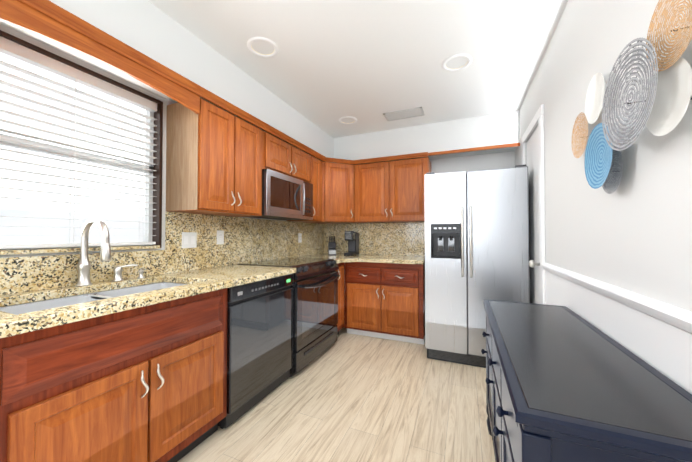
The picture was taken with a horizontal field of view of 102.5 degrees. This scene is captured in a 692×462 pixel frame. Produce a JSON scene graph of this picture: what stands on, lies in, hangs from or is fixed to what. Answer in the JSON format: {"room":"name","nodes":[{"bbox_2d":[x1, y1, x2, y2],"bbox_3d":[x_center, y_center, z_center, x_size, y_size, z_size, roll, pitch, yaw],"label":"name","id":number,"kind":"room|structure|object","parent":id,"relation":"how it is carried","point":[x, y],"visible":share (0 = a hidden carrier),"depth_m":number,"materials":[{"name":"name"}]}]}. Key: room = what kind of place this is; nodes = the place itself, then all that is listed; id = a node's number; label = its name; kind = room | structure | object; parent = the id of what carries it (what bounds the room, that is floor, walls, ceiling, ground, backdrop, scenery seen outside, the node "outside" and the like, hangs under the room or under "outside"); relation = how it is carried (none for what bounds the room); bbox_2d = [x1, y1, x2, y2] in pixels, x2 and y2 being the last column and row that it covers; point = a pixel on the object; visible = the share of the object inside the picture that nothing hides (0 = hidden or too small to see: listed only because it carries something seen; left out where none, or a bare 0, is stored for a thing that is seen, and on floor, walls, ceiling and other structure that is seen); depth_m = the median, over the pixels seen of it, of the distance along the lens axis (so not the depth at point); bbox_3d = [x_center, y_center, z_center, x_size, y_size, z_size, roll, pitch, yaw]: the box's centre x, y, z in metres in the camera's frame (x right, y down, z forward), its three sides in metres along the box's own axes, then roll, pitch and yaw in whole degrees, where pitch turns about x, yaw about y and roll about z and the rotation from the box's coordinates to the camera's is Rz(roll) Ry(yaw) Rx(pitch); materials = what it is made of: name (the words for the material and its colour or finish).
{"room":"kitchen","nodes":[
{"label":"kitchen","id":0,"kind":"room"},
{"bbox_2d":[0,0,331,257],"bbox_3d":[-1.431,-0.038,1.273,0.470,2.450,6.310,0,-1,23],"label":"wall","id":1,"kind":"structure","parent":0,"point":[141,25],"depth_m":1.74,"materials":[{"name":"white paint"}]},
{"bbox_2d":[0,30,162,254],"bbox_3d":[-1.465,-0.389,1.511,0.126,0.997,0.867,0,-1,23],"label":"window","id":2,"kind":"structure","parent":1,"relation":"in","point":[154,228],"depth_m":1.63,"materials":[{"name":"white glass"}]},
{"bbox_2d":[0,36,156,248],"bbox_3d":[-1.452,-0.392,1.505,0.055,0.951,0.810,0,-1,23],"label":"venetian blinds","id":3,"kind":"object","parent":2,"relation":"attached to","point":[10,48],"visible":1,"depth_m":1.48,"materials":[{"name":"white plastic"}]},
{"bbox_2d":[0,211,323,294],"bbox_3d":[-1.225,0.079,1.944,0.020,0.426,4.608,0,-1,23],"label":"backsplash","id":4,"kind":"structure","parent":1,"relation":"attached to","point":[246,240],"depth_m":2.05,"materials":[{"name":"beige stone"}]},
{"bbox_2d":[182,232,196,247],"bbox_3d":[-1.160,0.068,2.060,0.008,0.116,0.118,0,-1,23],"label":"outlet","id":5,"kind":"object","parent":4,"relation":"attached to","point":[189,239],"visible":1,"depth_m":2.06,"materials":[{"name":"white plastic"}]},
{"bbox_2d":[217,230,223,243],"bbox_3d":[-1.049,0.053,2.321,0.008,0.116,0.072,0,-1,23],"label":"electrical outlet","id":6,"kind":"object","parent":4,"relation":"attached to","point":[220,236],"visible":1,"depth_m":2.32,"materials":[{"name":"white plastic"}]},
{"bbox_2d":[298,233,301,242],"bbox_3d":[-0.570,0.087,3.446,0.008,0.116,0.072,0,-1,23],"label":"electrical outlet","id":7,"kind":"object","parent":4,"relation":"attached to","point":[299,237],"visible":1,"depth_m":3.44,"materials":[{"name":"white plastic"}]},
{"bbox_2d":[166,92,239,215],"bbox_3d":[-1.039,-0.503,2.002,0.324,0.737,0.303,0,-1,23],"label":"upper cabinet","id":8,"kind":"object","parent":1,"relation":"attached to","point":[218,159],"depth_m":1.89,"materials":[{"name":"brown wood"}]},
{"bbox_2d":[0,21,167,97],"bbox_3d":[-1.296,-0.902,1.452,0.090,0.044,0.780,0,-1,23],"label":"light strip","id":9,"kind":"object","parent":8,"relation":"attached to","point":[99,64],"visible":0.23,"depth_m":1.44,"materials":[{"name":"white plastic"}]},
{"bbox_2d":[230,116,267,216],"bbox_3d":[-0.916,-0.499,2.291,0.324,0.737,0.324,0,-1,23],"label":"upper cabinet","id":10,"kind":"object","parent":1,"relation":"attached to","point":[253,141],"depth_m":2.24,"materials":[{"name":"brown wood"}]},
{"bbox_2d":[268,132,291,176],"bbox_3d":[-0.771,-0.696,2.636,0.324,0.332,0.415,0,-1,23],"label":"upper cabinet","id":11,"kind":"object","parent":1,"relation":"attached to","point":[279,151],"depth_m":2.58,"materials":[{"name":"brown wood"}]},
{"bbox_2d":[246,169,312,219],"bbox_3d":[-0.656,-0.328,2.785,0.412,0.396,0.787,0,-1,23],"label":"microwave","id":12,"kind":"object","parent":11,"relation":"attached to","point":[285,197],"visible":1,"depth_m":2.63,"materials":[{"name":"silver metal"}]},
{"bbox_2d":[292,144,311,183],"bbox_3d":[-0.616,-0.691,2.998,0.324,0.332,0.373,0,-1,23],"label":"upper cabinet","id":13,"kind":"object","parent":1,"relation":"attached to","point":[301,161],"depth_m":2.93,"materials":[{"name":"brown wood"}]},
{"bbox_2d":[286,156,323,223],"bbox_3d":[-0.482,-0.483,3.310,0.324,0.737,0.308,0,-1,23],"label":"upper cabinet","id":14,"kind":"object","parent":1,"relation":"attached to","point":[317,165],"depth_m":3.28,"materials":[{"name":"brown wood"}]},
{"bbox_2d":[320,156,359,223],"bbox_3d":[-0.171,-0.499,3.678,0.609,0.780,0.608,0,-1,23],"label":"upper cabinet","id":15,"kind":"object","parent":1,"relation":"attached to","point":[339,179],"depth_m":3.46,"materials":[{"name":"brown wood"}]},
{"bbox_2d":[178,326,494,461],"bbox_3d":[-0.392,1.210,0.811,2.730,0.060,6.310,0,-1,23],"label":"floor","id":16,"kind":"structure","parent":0,"point":[346,397],"depth_m":1.81,"materials":[{"name":"brown wood"}]},
{"bbox_2d":[0,337,7,461],"bbox_3d":[-1.407,0.747,0.734,0.625,0.862,0.449,0,-1,23],"label":"base cabinet","id":17,"kind":"object","parent":16,"relation":"on","point":[3,341],"depth_m":0.85,"materials":[{"name":"brown wood"}]},
{"bbox_2d":[8,285,226,461],"bbox_3d":[-1.145,0.756,1.349,0.625,0.862,0.889,0,-1,23],"label":"base cabinet","id":18,"kind":"object","parent":16,"relation":"on","point":[145,384],"depth_m":1.13,"materials":[{"name":"brown wood"}]},
{"bbox_2d":[0,265,295,337],"bbox_3d":[-1.269,0.299,1.035,0.648,0.040,2.909,0,-1,23],"label":"countertop","id":19,"kind":"structure","parent":18,"relation":"on","point":[200,281],"depth_m":1.30,"materials":[{"name":"beige stone"}]},
{"bbox_2d":[75,217,111,285],"bbox_3d":[-1.287,0.106,1.422,0.251,0.356,0.064,0,-1,23],"label":"gooseneck faucet","id":20,"kind":"object","parent":19,"relation":"on","point":[83,265],"visible":1,"depth_m":1.43,"materials":[{"name":"silver metal"}]},
{"bbox_2d":[0,282,186,314],"bbox_3d":[-1.138,0.425,1.362,0.465,0.200,0.815,0,-1,23],"label":"undermount sink","id":21,"kind":"object","parent":19,"relation":"in","point":[39,305],"visible":0.04,"depth_m":1.40,"materials":[{"name":"silver metal"}]},
{"bbox_2d":[112,264,137,281],"bbox_3d":[-1.284,0.240,1.611,0.096,0.094,0.096,0,-1,23],"label":"handle","id":22,"kind":"object","parent":19,"relation":"on","point":[117,270],"visible":0.94,"depth_m":1.59,"materials":[{"name":"silver metal"}]},
{"bbox_2d":[137,267,146,278],"bbox_3d":[-1.242,0.255,1.694,0.066,0.067,0.040,0,-1,23],"label":"soap dispenser","id":23,"kind":"object","parent":19,"relation":"on","point":[141,271],"visible":1,"depth_m":1.69,"materials":[{"name":"silver metal"}]},
{"bbox_2d":[218,273,293,428],"bbox_3d":[-0.812,0.768,2.054,0.568,0.860,0.657,0,-1,23],"label":"dishwasher","id":24,"kind":"object","parent":16,"relation":"on","point":[259,340],"visible":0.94,"depth_m":1.86,"materials":[{"name":"black metal"}]},
{"bbox_2d":[237,257,339,376],"bbox_3d":[-0.504,0.752,2.719,0.688,0.914,0.798,0,-1,23],"label":"range","id":25,"kind":"object","parent":16,"relation":"on","point":[314,286],"visible":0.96,"depth_m":2.51,"materials":[{"name":"black metal"}]},
{"bbox_2d":[336,262,344,334],"bbox_3d":[-0.340,0.785,3.244,0.621,0.862,0.294,0,-1,23],"label":"base cabinet","id":26,"kind":"object","parent":16,"relation":"on","point":[341,271],"depth_m":3.15,"materials":[{"name":"brown wood"}]},
{"bbox_2d":[296,257,355,262],"bbox_3d":[-0.282,0.332,3.185,0.778,0.040,0.221,0,-1,23],"label":"countertop","id":27,"kind":"structure","parent":26,"relation":"on","point":[338,259],"depth_m":3.14,"materials":[{"name":"beige stone"}]},
{"bbox_2d":[299,253,424,263],"bbox_3d":[0.230,0.336,3.456,1.508,0.040,0.679,0,-1,23],"label":"countertop","id":28,"kind":"structure","parent":26,"relation":"on","point":[399,259],"depth_m":3.15,"materials":[{"name":"beige stone"}]},
{"bbox_2d":[328,236,335,254],"bbox_3d":[-0.189,0.193,3.757,0.100,0.253,0.117,0,-1,-9],"label":"knife block","id":29,"kind":"object","parent":28,"relation":"on","point":[332,247],"visible":1,"depth_m":3.72,"materials":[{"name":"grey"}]},
{"bbox_2d":[344,231,358,255],"bbox_3d":[0.074,0.160,3.695,0.120,0.318,0.270,0,-1,23],"label":"coffee maker","id":30,"kind":"object","parent":28,"relation":"on","point":[352,238],"visible":1,"depth_m":3.68,"materials":[{"name":"black plastic"}]},
{"bbox_2d":[345,262,424,344],"bbox_3d":[0.507,0.787,3.344,0.896,0.862,0.656,0,-1,23],"label":"base cabinet","id":31,"kind":"object","parent":16,"relation":"on","point":[385,300],"visible":1,"depth_m":3.06,"materials":[{"name":"brown wood"}]},
{"bbox_2d":[425,164,529,367],"bbox_3d":[1.291,0.329,2.836,0.839,1.762,0.932,0,-1,23],"label":"refrigerator","id":32,"kind":"object","parent":16,"relation":"on","point":[476,238],"visible":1,"depth_m":2.47,"materials":[{"name":"grey metal"}]},
{"bbox_2d":[481,300,691,461],"bbox_3d":[0.791,0.796,1.071,0.438,0.776,1.178,0,-1,23],"label":"sideboard","id":33,"kind":"object","parent":16,"relation":"on","point":[565,384],"visible":1,"depth_m":0.71,"materials":[{"name":"blue paint"}]},
{"bbox_2d":[148,0,567,137],"bbox_3d":[-0.392,-1.299,0.850,2.730,0.060,6.310,0,-1,23],"label":"ceiling","id":34,"kind":"structure","parent":0,"point":[366,64],"depth_m":1.93,"materials":[{"name":"white paint"}]},
{"bbox_2d":[247,37,278,57],"bbox_3d":[-0.566,-1.265,1.897,0.210,0.042,0.210,0,-1,23],"label":"recessed light","id":35,"kind":"object","parent":34,"relation":"in","point":[253,51],"visible":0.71,"depth_m":1.88,"materials":[{"name":"white"}]},
{"bbox_2d":[339,116,356,123],"bbox_3d":[0.021,-1.247,3.100,0.210,0.042,0.210,0,-1,23],"label":"recessed light","id":36,"kind":"object","parent":34,"relation":"in","point":[341,118],"visible":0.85,"depth_m":3.06,"materials":[{"name":"white"}]},
{"bbox_2d":[383,107,424,120],"bbox_3d":[0.612,-1.232,2.938,0.400,0.012,0.200,0,-1,23],"label":"ceiling vent","id":37,"kind":"object","parent":34,"relation":"in","point":[405,114],"visible":0.98,"depth_m":2.93,"materials":[{"name":"grey metal"}]},
{"bbox_2d":[442,54,471,71],"bbox_3d":[0.823,-1.263,2.066,0.210,0.042,0.210,0,-1,23],"label":"recessed light","id":38,"kind":"object","parent":34,"relation":"in","point":[467,56],"visible":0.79,"depth_m":2.05,"materials":[{"name":"white"}]},
{"bbox_2d":[332,110,519,223],"bbox_3d":[0.887,-0.004,3.449,2.070,2.450,0.490,0,-1,23],"label":"wall","id":39,"kind":"structure","parent":0,"point":[498,128],"depth_m":3.21,"materials":[{"name":"white paint"}]},
{"bbox_2d":[356,160,391,222],"bbox_3d":[0.376,-0.479,3.599,0.457,0.737,0.323,0,-1,23],"label":"upper cabinet","id":40,"kind":"object","parent":39,"relation":"attached to","point":[373,180],"depth_m":3.44,"materials":[{"name":"brown wood"}]},
{"bbox_2d":[324,222,424,255],"bbox_3d":[0.373,0.107,3.757,1.478,0.426,0.020,0,-1,23],"label":"backsplash","id":41,"kind":"structure","parent":39,"relation":"attached to","point":[402,239],"depth_m":3.70,"materials":[{"name":"beige stone"}]},
{"bbox_2d":[392,156,430,222],"bbox_3d":[0.797,-0.482,3.420,0.457,0.737,0.323,0,-1,23],"label":"upper cabinet","id":42,"kind":"object","parent":39,"relation":"attached to","point":[408,175],"depth_m":3.27,"materials":[{"name":"brown wood"}]},
{"bbox_2d":[520,0,691,310],"bbox_3d":[0.795,-0.052,0.325,0.150,2.450,6.310,0,-1,23],"label":"wall","id":43,"kind":"structure","parent":0,"point":[633,232],"depth_m":1.07,"materials":[{"name":"white paint"}]},
{"bbox_2d":[521,104,545,304],"bbox_3d":[1.549,0.151,2.311,0.018,2.105,0.740,0,-1,23],"label":"door frame","id":44,"kind":"structure","parent":43,"relation":"attached to","point":[538,117],"depth_m":1.99,"materials":[{"name":"white"}]},
{"bbox_2d":[527,125,540,303],"bbox_3d":[1.541,0.186,2.314,0.125,2.018,0.582,0,-1,23],"label":"pantry door","id":45,"kind":"structure","parent":43,"relation":"in","point":[534,208],"depth_m":2.31,"materials":[{"name":"white"}]},
{"bbox_2d":[542,263,691,393],"bbox_3d":[0.469,0.677,-0.224,0.026,0.975,4.745,0,-1,23],"label":"trim","id":46,"kind":"structure","parent":43,"relation":"attached to","point":[655,334],"depth_m":0.93,"materials":[{"name":"white wood"}]},
{"bbox_2d":[571,0,691,193],"bbox_3d":[0.877,-0.366,0.833,0.090,0.452,0.691,0,-1,23],"label":"wall decor","id":47,"kind":"object","parent":43,"relation":"attached to","point":[668,97],"visible":1,"depth_m":0.73,"materials":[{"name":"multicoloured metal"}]},
{"label":"outside","id":48,"kind":"structure","parent":0,"visible":0},
{"bbox_2d":[0,53,145,243],"bbox_3d":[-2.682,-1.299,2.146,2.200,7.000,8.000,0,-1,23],"label":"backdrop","id":49,"kind":"structure","parent":48,"point":[32,212],"depth_m":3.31,"materials":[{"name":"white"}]}
]}

